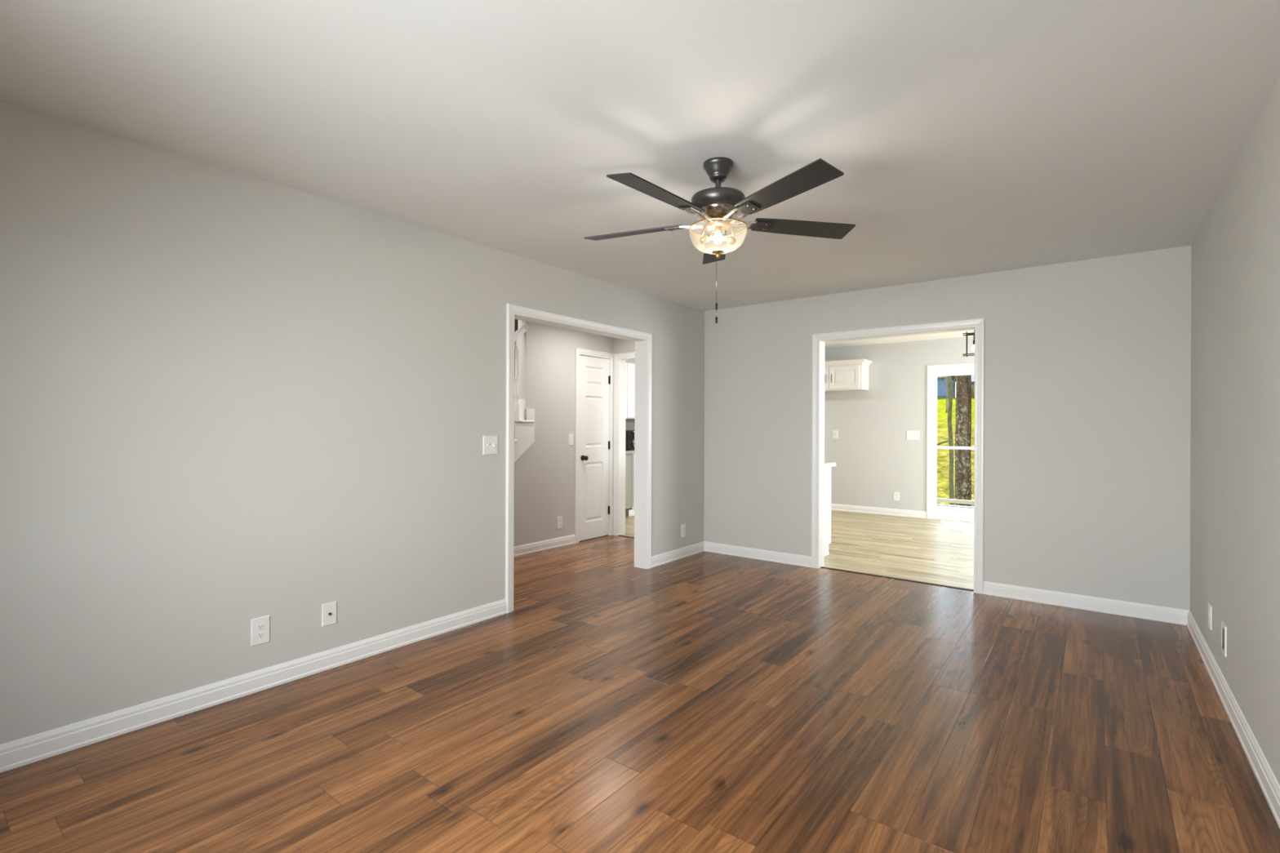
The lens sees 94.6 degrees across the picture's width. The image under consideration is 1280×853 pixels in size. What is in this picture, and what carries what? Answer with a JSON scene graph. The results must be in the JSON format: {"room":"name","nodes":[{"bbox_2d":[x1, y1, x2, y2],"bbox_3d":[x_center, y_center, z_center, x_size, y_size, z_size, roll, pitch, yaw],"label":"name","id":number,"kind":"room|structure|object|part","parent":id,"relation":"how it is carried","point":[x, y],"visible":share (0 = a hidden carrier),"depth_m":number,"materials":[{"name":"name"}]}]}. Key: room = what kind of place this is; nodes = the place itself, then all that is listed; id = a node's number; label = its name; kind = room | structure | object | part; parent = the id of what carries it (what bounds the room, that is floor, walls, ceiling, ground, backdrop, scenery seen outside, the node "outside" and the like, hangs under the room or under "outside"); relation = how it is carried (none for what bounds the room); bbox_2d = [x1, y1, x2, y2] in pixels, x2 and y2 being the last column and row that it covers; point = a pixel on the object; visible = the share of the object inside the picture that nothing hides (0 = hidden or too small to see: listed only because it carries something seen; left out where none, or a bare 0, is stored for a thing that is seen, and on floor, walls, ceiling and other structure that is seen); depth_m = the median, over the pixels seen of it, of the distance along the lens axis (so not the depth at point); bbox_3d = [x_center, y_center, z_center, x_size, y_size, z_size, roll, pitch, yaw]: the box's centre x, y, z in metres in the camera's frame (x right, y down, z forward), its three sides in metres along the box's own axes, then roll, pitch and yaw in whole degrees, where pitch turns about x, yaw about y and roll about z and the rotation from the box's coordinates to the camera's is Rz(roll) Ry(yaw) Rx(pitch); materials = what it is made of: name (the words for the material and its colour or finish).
{"room":"empty living room","nodes":[
{"label":"empty living room","id":0,"kind":"room"},
{"bbox_2d":[0,101,704,744],"bbox_3d":[-1.117,0.040,3.822,0.120,2.440,5.885,0,0,38],"label":"wall","id":1,"kind":"structure","parent":0,"point":[229,399],"depth_m":2.73,"materials":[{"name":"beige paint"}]},
{"bbox_2d":[0,599,506,773],"bbox_3d":[-1.885,1.210,2.722,0.017,0.096,3.210,0,0,38],"label":"baseboard","id":2,"kind":"structure","parent":1,"relation":"attached to","point":[37,747],"depth_m":2.67,"materials":[{"name":"white paint"}]},
{"bbox_2d":[250,615,269,646],"bbox_3d":[-1.812,0.976,2.822,0.009,0.128,0.079,0,0,38],"label":"wall outlet","id":3,"kind":"object","parent":1,"relation":"attached to","point":[260,627],"visible":1,"depth_m":2.82,"materials":[{"name":"white plastic"}]},
{"bbox_2d":[256,631,264,638],"bbox_3d":[-1.810,0.996,2.821,0.003,0.025,0.034,0,0,38],"label":"socket","id":4,"kind":"object","parent":3,"relation":"attached to","point":[259,634],"depth_m":2.82,"materials":[{"name":"white plastic"}]},
{"bbox_2d":[257,623,264,630],"bbox_3d":[-1.810,0.957,2.821,0.003,0.025,0.034,0,0,38],"label":"socket","id":5,"kind":"object","parent":3,"relation":"attached to","point":[260,626],"depth_m":2.82,"materials":[{"name":"white plastic"}]},
{"bbox_2d":[321,600,336,626],"bbox_3d":[-1.613,0.976,3.074,0.016,0.116,0.073,0,0,38],"label":"cable plate","id":6,"kind":"object","parent":1,"relation":"attached to","point":[328,610],"visible":1,"depth_m":3.07,"materials":[{"name":"white plastic"}]},
{"bbox_2d":[483,435,497,454],"bbox_3d":[-0.980,0.122,3.888,0.018,0.122,0.117,0,0,38],"label":"light switch","id":7,"kind":"object","parent":1,"relation":"attached to","point":[490,442],"visible":1,"depth_m":3.89,"materials":[{"name":"white plastic"}]},
{"bbox_2d":[505,303,652,613],"bbox_3d":[-0.455,0.216,4.681,0.158,2.093,1.635,0,0,38],"label":"trim","id":8,"kind":"structure","parent":1,"relation":"attached to","point":[643,340],"depth_m":5.13,"materials":[{"name":"white paint"}]},
{"bbox_3d":[-0.510,0.215,4.723,0.019,2.093,1.635,0,0,38],"label":"casing","id":9,"kind":"part","parent":8,"relation":"part of","materials":[{"name":"white paint"}]},
{"bbox_2d":[651,541,704,568],"bbox_3d":[0.376,1.217,5.651,0.017,0.096,0.920,0,0,38],"label":"baseboard","id":10,"kind":"structure","parent":1,"relation":"attached to","point":[670,556],"depth_m":5.61,"materials":[{"name":"white paint"}]},
{"bbox_2d":[680,523,685,537],"bbox_3d":[0.423,1.007,5.716,0.009,0.125,0.076,0,0,38],"label":"wall outlet","id":11,"kind":"object","parent":1,"relation":"attached to","point":[682,526],"visible":1,"depth_m":5.71,"materials":[{"name":"white plastic"}]},
{"bbox_2d":[514,320,613,546],"bbox_3d":[-2.115,-0.444,4.654,0.120,3.400,5.980,0,0,38],"label":"wall","id":12,"kind":"structure","parent":0,"point":[544,473],"depth_m":6.08,"materials":[{"name":"paint"}]},
{"bbox_2d":[514,323,534,462],"bbox_3d":[-1.587,0.116,5.982,0.976,2.282,2.989,0,0,38],"label":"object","id":13,"kind":"structure","parent":12,"relation":"attached to","point":[524,418],"depth_m":5.78,"materials":[{"name":"white paint"}]},
{"bbox_3d":[-1.635,-0.287,5.199,0.086,1.475,1.630,0,0,38],"label":"handrail","id":14,"kind":"part","parent":13,"relation":"part of","materials":[{"name":"white paint"}]},
{"bbox_2d":[513,534,575,556],"bbox_3d":[-1.314,1.210,5.588,0.017,0.096,2.005,0,0,38],"label":"baseboard","id":15,"kind":"structure","parent":12,"relation":"attached to","point":[519,550],"depth_m":6.01,"materials":[{"name":"white paint"}]},
{"bbox_2d":[556,515,562,528],"bbox_3d":[-0.842,1.010,6.206,0.009,0.125,0.076,0,0,38],"label":"wall outlet","id":16,"kind":"object","parent":12,"relation":"attached to","point":[559,519],"visible":1,"depth_m":6.20,"materials":[{"name":"white plastic"}]},
{"bbox_2d":[568,433,573,444],"bbox_3d":[-0.739,0.137,6.334,0.010,0.122,0.072,0,0,38],"label":"light switch","id":17,"kind":"object","parent":12,"relation":"attached to","point":[570,435],"visible":1,"depth_m":6.32,"materials":[{"name":"white plastic"}]},
{"bbox_2d":[574,347,613,543],"bbox_3d":[-0.533,0.206,6.655,0.183,2.110,0.634,0,0,38],"label":"door","id":18,"kind":"structure","parent":12,"relation":"in","point":[594,370],"depth_m":6.63,"materials":[{"name":"white paint"}]},
{"bbox_3d":[-0.603,0.346,6.472,0.069,0.060,0.060,0,0,38],"label":"knob","id":19,"kind":"part","parent":18,"relation":"part of","materials":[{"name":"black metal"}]},
{"bbox_3d":[-0.514,-0.564,6.649,0.010,0.210,0.299,0,0,38],"label":"panel","id":20,"kind":"part","parent":18,"relation":"part of","materials":[{"name":"white paint"}]},
{"bbox_3d":[-0.516,-0.054,6.649,0.010,0.570,0.299,0,0,38],"label":"panel","id":21,"kind":"part","parent":18,"relation":"part of","materials":[{"name":"white paint"}]},
{"bbox_3d":[-0.519,0.731,6.649,0.010,0.660,0.299,0,0,38],"label":"panel","id":22,"kind":"part","parent":18,"relation":"part of","materials":[{"name":"white paint"}]},
{"bbox_2d":[613,337,635,353],"bbox_3d":[0.188,0.043,6.576,1.180,2.440,0.120,0,0,38],"label":"wall","id":23,"kind":"structure","parent":0,"point":[620,345],"depth_m":6.80,"materials":[{"name":"paint"}]},
{"bbox_2d":[613,351,635,535],"bbox_3d":[0.108,0.210,6.625,0.946,2.106,0.139,0,0,38],"label":"trim","id":24,"kind":"structure","parent":23,"relation":"attached to","point":[620,359],"depth_m":6.85,"materials":[{"name":"white paint"}]},
{"bbox_2d":[626,360,635,364],"bbox_3d":[-0.266,0.023,9.245,0.120,2.475,3.550,0,0,38],"label":"wall","id":25,"kind":"structure","parent":0,"point":[627,361],"depth_m":9.31,"materials":[{"name":"paint"}]},
{"bbox_2d":[625,420,634,430],"bbox_3d":[-0.417,0.117,8.944,0.008,0.453,1.850,0,0,38],"label":"backsplash","id":26,"kind":"structure","parent":25,"relation":"attached to","point":[629,424],"depth_m":9.27,"materials":[{"name":"grey tile"}]},
{"bbox_2d":[625,362,635,420],"bbox_3d":[-0.325,-0.515,8.780,0.347,0.848,2.000,0,0,38],"label":"upper cabinet","id":27,"kind":"object","parent":25,"relation":"attached to","point":[630,367],"visible":0.16,"depth_m":8.75,"materials":[{"name":"white paint"}]},
{"bbox_3d":[-0.345,-0.527,8.486,0.019,0.795,0.490,0,0,38],"label":"cabinet door","id":28,"kind":"part","parent":27,"relation":"part of","materials":[{"name":"white paint"}]},
{"bbox_2d":[0,0,1279,348],"bbox_3d":[0.888,-1.240,4.579,7.640,0.135,9.770,0,0,38],"label":"ceiling","id":29,"kind":"structure","parent":0,"point":[966,137],"depth_m":2.21,"materials":[{"name":"paint"}]},
{"bbox_2d":[583,156,855,323],"bbox_3d":[0.319,-0.818,2.617,1.266,0.713,1.230,0,0,38],"label":"ceiling fan","id":30,"kind":"object","parent":29,"relation":"hanging from","point":[717,206],"visible":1,"depth_m":2.57,"materials":[{"name":"black wood"}]},
{"bbox_3d":[-0.025,-0.918,2.801,0.483,0.006,0.125,0,12,23],"label":"blade","id":31,"kind":"part","parent":30,"relation":"part of","materials":[{"name":"black wood"}]},
{"bbox_3d":[0.079,-0.918,2.334,0.125,0.006,0.483,16,10,40],"label":"blade","id":32,"kind":"part","parent":30,"relation":"part of","materials":[{"name":"black wood"}]},
{"bbox_3d":[0.240,-0.905,2.689,0.102,0.019,0.072,0,12,23],"label":"iron arm","id":33,"kind":"part","parent":30,"relation":"part of","materials":[{"name":"silver metal"}]},
{"bbox_3d":[0.268,-0.905,2.551,0.072,0.019,0.102,16,10,40],"label":"iron arm","id":34,"kind":"part","parent":30,"relation":"part of","materials":[{"name":"silver metal"}]},
{"bbox_2d":[699,225,712,244],"bbox_3d":[0.293,-0.855,2.634,0.052,0.081,0.050,0,0,38],"label":"bulb","id":35,"kind":"object","parent":30,"relation":"attached to","point":[704,239],"depth_m":2.63,"materials":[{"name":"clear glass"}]},
{"bbox_3d":[0.387,-0.917,3.044,0.125,0.006,0.483,-12,-1,5],"label":"blade","id":36,"kind":"part","parent":30,"relation":"part of","materials":[{"name":"black wood"}]},
{"bbox_3d":[0.342,-0.622,2.638,0.003,0.264,0.003,0,0,38],"label":"pull chain","id":37,"kind":"part","parent":30,"relation":"part of","materials":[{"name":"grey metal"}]},
{"bbox_3d":[0.362,-0.905,2.757,0.072,0.019,0.102,-12,-1,5],"label":"iron arm","id":38,"kind":"part","parent":30,"relation":"part of","materials":[{"name":"silver metal"}]},
{"bbox_2d":[713,226,722,244],"bbox_3d":[0.348,-0.853,2.639,0.040,0.077,0.040,0,0,38],"label":"bulb","id":39,"kind":"object","parent":30,"relation":"attached to","point":[717,238],"depth_m":2.63,"materials":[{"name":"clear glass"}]},
{"bbox_2d":[723,226,736,244],"bbox_3d":[0.403,-0.854,2.644,0.052,0.081,0.050,0,0,38],"label":"bulb","id":40,"kind":"object","parent":30,"relation":"attached to","point":[731,240],"depth_m":2.64,"materials":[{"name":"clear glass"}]},
{"bbox_3d":[0.407,-0.904,2.535,0.072,0.019,0.102,14,-7,-30],"label":"iron arm","id":41,"kind":"part","parent":30,"relation":"part of","materials":[{"name":"silver metal"}]},
{"bbox_3d":[0.465,-0.904,2.662,0.102,0.019,0.072,0,-12,-13],"label":"iron arm","id":42,"kind":"part","parent":30,"relation":"part of","materials":[{"name":"silver metal"}]},
{"bbox_3d":[0.555,-0.916,2.289,0.125,0.006,0.483,14,-7,-30],"label":"blade","id":43,"kind":"part","parent":30,"relation":"part of","materials":[{"name":"black wood"}]},
{"bbox_3d":[0.745,-0.915,2.727,0.483,0.006,0.125,0,-12,-13],"label":"blade","id":44,"kind":"part","parent":30,"relation":"part of","materials":[{"name":"black wood"}]},
{"bbox_2d":[962,329,974,356],"bbox_3d":[3.734,-0.993,6.595,0.230,0.410,0.230,0,0,31],"label":"pendant lantern","id":45,"kind":"object","parent":29,"relation":"hanging from","point":[966,335],"visible":0.44,"depth_m":6.57,"materials":[{"name":"black metal"}]},
{"bbox_2d":[0,510,1279,852],"bbox_3d":[0.878,1.327,4.581,7.640,0.120,9.770,0,0,38],"label":"floor","id":46,"kind":"structure","parent":0,"point":[703,702],"depth_m":2.41,"materials":[{"name":"brown wood"}]},
{"bbox_2d":[625,453,631,509],"bbox_3d":[-0.516,0.823,8.303,0.560,0.875,0.596,0,0,38],"label":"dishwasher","id":47,"kind":"object","parent":46,"relation":"on","point":[628,456],"visible":0.2,"depth_m":8.31,"materials":[{"name":"silver metal"}]},
{"bbox_2d":[625,453,634,516],"bbox_3d":[-0.003,0.824,8.952,0.579,0.875,1.230,0,0,38],"label":"base cabinet","id":48,"kind":"object","parent":46,"relation":"on","point":[629,512],"visible":0.09,"depth_m":8.37,"materials":[{"name":"white paint"}]},
{"bbox_2d":[625,448,634,453],"bbox_3d":[-0.173,0.364,8.756,0.624,0.039,1.850,0,0,38],"label":"countertop","id":49,"kind":"structure","parent":48,"relation":"on","point":[627,451],"depth_m":8.33,"materials":[{"name":"white stone"}]},
{"bbox_2d":[625,430,634,449],"bbox_3d":[-0.182,0.200,8.693,0.409,0.288,0.460,0,0,38],"label":"countertop oven","id":50,"kind":"object","parent":49,"relation":"on","point":[629,434],"visible":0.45,"depth_m":8.47,"materials":[{"name":"black metal"}]},
{"bbox_3d":[-0.080,0.192,8.564,0.009,0.240,0.340,0,0,38],"label":"door","id":51,"kind":"part","parent":50,"relation":"part of","materials":[{"name":"black glass"}]},
{"bbox_3d":[0.073,0.772,8.592,0.019,0.740,0.545,0,0,38],"label":"cabinet door","id":52,"kind":"part","parent":48,"relation":"part of","materials":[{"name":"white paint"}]},
{"bbox_2d":[824,466,831,555],"bbox_3d":[1.346,0.833,6.043,1.050,0.870,0.605,0,0,38],"label":"base cabinet","id":53,"kind":"object","parent":46,"relation":"on","point":[827,470],"visible":0.16,"depth_m":5.84,"materials":[{"name":"white paint"}]},
{"bbox_2d":[824,462,835,467],"bbox_3d":[1.351,0.377,6.037,1.102,0.038,0.600,0,0,38],"label":"countertop","id":54,"kind":"structure","parent":53,"relation":"on","point":[827,464],"depth_m":5.82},
{"bbox_2d":[820,566,973,591],"bbox_3d":[2.114,1.269,4.954,1.220,0.005,0.031,0,0,38],"label":"threshold","id":55,"kind":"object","parent":46,"relation":"on","point":[820,566],"depth_m":4.91,"materials":[{"name":"brown wood"}]},
{"bbox_2d":[824,336,974,511],"bbox_3d":[3.832,0.039,8.399,7.640,2.475,0.120,0,0,38],"label":"wall","id":56,"kind":"structure","parent":0,"point":[872,454],"depth_m":8.55,"materials":[{"name":"paint"}]},
{"bbox_2d":[832,430,838,438],"bbox_3d":[2.966,0.121,8.980,0.080,0.122,0.018,0,0,38],"label":"light switch","id":57,"kind":"object","parent":56,"relation":"attached to","point":[835,433],"visible":1,"depth_m":8.98,"materials":[{"name":"white plastic"}]},
{"bbox_2d":[824,358,872,391],"bbox_3d":[2.897,-0.746,8.806,0.987,0.427,0.379,0,0,38],"label":"upper cabinet","id":58,"kind":"object","parent":56,"relation":"attached to","point":[852,375],"visible":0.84,"depth_m":8.57,"materials":[{"name":"white paint"}]},
{"bbox_3d":[2.604,-0.715,8.844,0.454,0.328,0.019,0,0,38],"label":"cabinet door","id":59,"kind":"part","parent":58,"relation":"part of","materials":[{"name":"white paint"}]},
{"bbox_3d":[2.961,-0.713,8.569,0.436,0.328,0.019,0,0,38],"label":"cabinet door","id":60,"kind":"part","parent":58,"relation":"part of","materials":[{"name":"white paint"}]},
{"bbox_3d":[2.897,-0.926,8.806,0.987,0.067,0.379,0,0,38],"label":"crown moulding","id":61,"kind":"part","parent":58,"relation":"part of","materials":[{"name":"white paint"}]},
{"bbox_2d":[831,503,926,518],"bbox_3d":[2.654,1.223,9.220,3.340,0.096,0.017,0,0,38],"label":"baseboard","id":62,"kind":"structure","parent":56,"relation":"attached to","point":[894,512],"depth_m":8.58,"materials":[{"name":"white paint"}]},
{"bbox_2d":[893,491,899,501],"bbox_3d":[3.666,1.000,8.444,0.082,0.130,0.009,0,0,38],"label":"wall outlet","id":63,"kind":"object","parent":56,"relation":"attached to","point":[896,495],"visible":1,"depth_m":8.44,"materials":[{"name":"white plastic"}]},
{"bbox_2d":[906,431,919,439],"bbox_3d":[3.837,0.124,8.308,0.170,0.130,0.018,0,0,38],"label":"light switch","id":64,"kind":"object","parent":56,"relation":"attached to","point":[911,435],"visible":1,"depth_m":8.31,"materials":[{"name":"white plastic"}]},
{"bbox_2d":[926,362,974,522],"bbox_3d":[4.795,0.217,7.643,1.970,2.125,0.139,0,0,38],"label":"door","id":65,"kind":"structure","parent":56,"relation":"in","point":[959,369],"depth_m":8.16,"materials":[{"name":"white paint"}]},
{"bbox_3d":[4.797,1.265,7.651,1.830,0.030,0.120,0,0,38],"label":"sill","id":66,"kind":"part","parent":65,"relation":"part of","materials":[{"name":"white paint"}]},
{"bbox_2d":[703,245,1191,610],"bbox_3d":[2.180,0.052,4.918,3.760,2.440,0.120,0,0,38],"label":"wall","id":67,"kind":"structure","parent":0,"point":[1087,362],"depth_m":4.28,"materials":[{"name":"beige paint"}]},
{"bbox_2d":[703,541,811,567],"bbox_3d":[1.095,1.219,5.667,1.135,0.096,0.017,0,0,38],"label":"baseboard","id":68,"kind":"structure","parent":67,"relation":"attached to","point":[749,553],"depth_m":5.63,"materials":[{"name":"white paint"}]},
{"bbox_2d":[811,317,984,594],"bbox_3d":[2.124,0.222,4.961,1.350,2.100,0.158,0,0,38],"label":"trim","id":69,"kind":"structure","parent":67,"relation":"attached to","point":[819,340],"depth_m":4.92,"materials":[{"name":"white paint"}]},
{"bbox_2d":[983,581,1189,625],"bbox_3d":[3.070,1.227,4.142,1.155,0.096,0.017,0,0,38],"label":"baseboard","id":70,"kind":"structure","parent":67,"relation":"attached to","point":[1168,615],"depth_m":4.10,"materials":[{"name":"white paint"}]},
{"bbox_2d":[1190,76,1279,785],"bbox_3d":[1.822,0.052,1.477,0.120,2.440,5.765,0,0,38],"label":"wall","id":71,"kind":"structure","parent":0,"point":[1235,437],"depth_m":2.48,"materials":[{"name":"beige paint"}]},
{"bbox_2d":[1208,602,1212,630],"bbox_3d":[3.001,1.000,3.113,0.009,0.122,0.085,0,0,38],"label":"wall outlet","id":72,"kind":"object","parent":71,"relation":"attached to","point":[1210,607],"visible":1,"depth_m":3.08,"materials":[{"name":"white plastic"}]},
{"bbox_2d":[1221,621,1226,657],"bbox_3d":[2.739,0.996,2.772,0.006,0.140,0.104,0,0,38],"label":"wall box","id":73,"kind":"object","parent":71,"relation":"attached to","point":[1224,628],"visible":1,"depth_m":2.76,"materials":[{"name":"white plastic"}]},
{"bbox_2d":[1186,610,1279,829],"bbox_3d":[1.764,1.224,1.519,0.017,0.096,5.765,0,0,38],"label":"baseboard","id":74,"kind":"structure","parent":71,"relation":"attached to","point":[1267,780],"depth_m":2.40,"materials":[{"name":"white paint"}]},
{"bbox_3d":[-2.534,-0.646,4.978,0.940,3.800,5.980,0,0,38],"label":"wall","id":75,"kind":"structure","parent":0,"visible":0},
{"bbox_2d":[514,319,518,398],"bbox_3d":[-1.759,-1.301,6.519,0.040,2.085,1.065,0,0,38],"label":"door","id":76,"kind":"structure","parent":75,"relation":"in","point":[516,322],"depth_m":6.88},
{"label":"outside","id":77,"kind":"structure","parent":0,"visible":0},
{"bbox_2d":[937,397,974,506],"bbox_3d":[34.689,-1.004,61.612,119.600,7.036,121.070,0,0,38],"label":"lawn","id":78,"kind":"structure","parent":77,"point":[943,455],"depth_m":30.96,"materials":[{"name":"green plant"}]},
{"bbox_2d":[937,440,948,445],"bbox_3d":[14.996,0.986,30.143,1.548,0.656,0.133,0,0,43],"label":"fallen branch","id":79,"kind":"object","parent":78,"relation":"on","point":[944,442],"visible":0.44,"depth_m":29.87,"materials":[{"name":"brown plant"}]},
{"bbox_2d":[937,375,955,398],"bbox_3d":[39.246,-6.383,88.471,13.750,6.050,8.800,0,0,38],"label":"house","id":80,"kind":"structure","parent":78,"relation":"on","point":[941,393],"depth_m":81.76,"materials":[{"name":"blue"}]},
{"bbox_2d":[937,375,955,413],"bbox_3d":[29.459,-6.354,56.159,5.307,10.204,4.515,0,0,6],"label":"tree","id":81,"kind":"object","parent":78,"relation":"on","point":[946,384],"visible":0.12,"depth_m":55.88,"materials":[{"name":"plant"}]},
{"bbox_2d":[947,376,954,505],"bbox_3d":[8.229,-1.365,15.077,2.094,7.500,3.607,0,0,38],"label":"tree","id":82,"kind":"object","parent":78,"relation":"on","point":[949,378],"visible":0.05,"depth_m":15.23,"materials":[{"name":"green plant"}]},
{"bbox_2d":[937,503,973,515],"bbox_3d":[5.712,1.983,8.636,7.500,1.200,2.540,0,0,38],"label":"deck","id":83,"kind":"object","parent":78,"relation":"on","point":[944,508],"visible":0.02,"depth_m":9.80,"materials":[{"name":"white wood"}]},
{"bbox_2d":[937,446,974,504],"bbox_3d":[6.422,0.869,9.549,7.500,1.032,0.090,0,0,38],"label":"deck railing","id":84,"kind":"object","parent":83,"relation":"on","point":[939,500],"visible":0.02,"depth_m":10.23,"materials":[{"name":"white wood"}]},
{"bbox_3d":[6.420,1.305,9.550,7.500,0.067,0.050,0,0,38],"label":"rail","id":85,"kind":"part","parent":84,"relation":"part of","materials":[{"name":"white wood"}]},
{"bbox_3d":[6.424,0.375,9.549,7.500,0.044,0.090,0,0,38],"label":"rail","id":86,"kind":"part","parent":84,"relation":"part of","materials":[{"name":"white wood"}]},
{"bbox_2d":[937,476,973,505],"bbox_3d":[8.641,1.723,16.274,1.513,1.202,1.755,0,0,-41],"label":"bare shrub","id":87,"kind":"object","parent":78,"relation":"on","point":[973,477],"visible":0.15,"depth_m":16.59,"materials":[{"name":"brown plant"}]},
{"bbox_2d":[955,374,971,506],"bbox_3d":[7.457,-3.046,13.258,3.689,10.958,4.145,0,0,38],"label":"tree","id":88,"kind":"object","parent":78,"relation":"on","point":[963,383],"visible":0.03,"depth_m":13.19,"materials":[{"name":"brown plant"}]},
{"bbox_2d":[971,374,974,397],"bbox_3d":[52.588,-6.087,85.749,10.400,5.400,8.800,0,0,38],"label":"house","id":89,"kind":"structure","parent":78,"relation":"on","point":[972,375],"depth_m":84.54,"materials":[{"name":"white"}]},
{"bbox_2d":[971,387,974,398],"bbox_3d":[43.702,-4.342,77.439,2.027,1.462,2.043,0,0,38],"label":"leafy shrub","id":90,"kind":"object","parent":78,"relation":"on","point":[972,389],"visible":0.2,"depth_m":77.01,"materials":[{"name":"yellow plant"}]}
]}

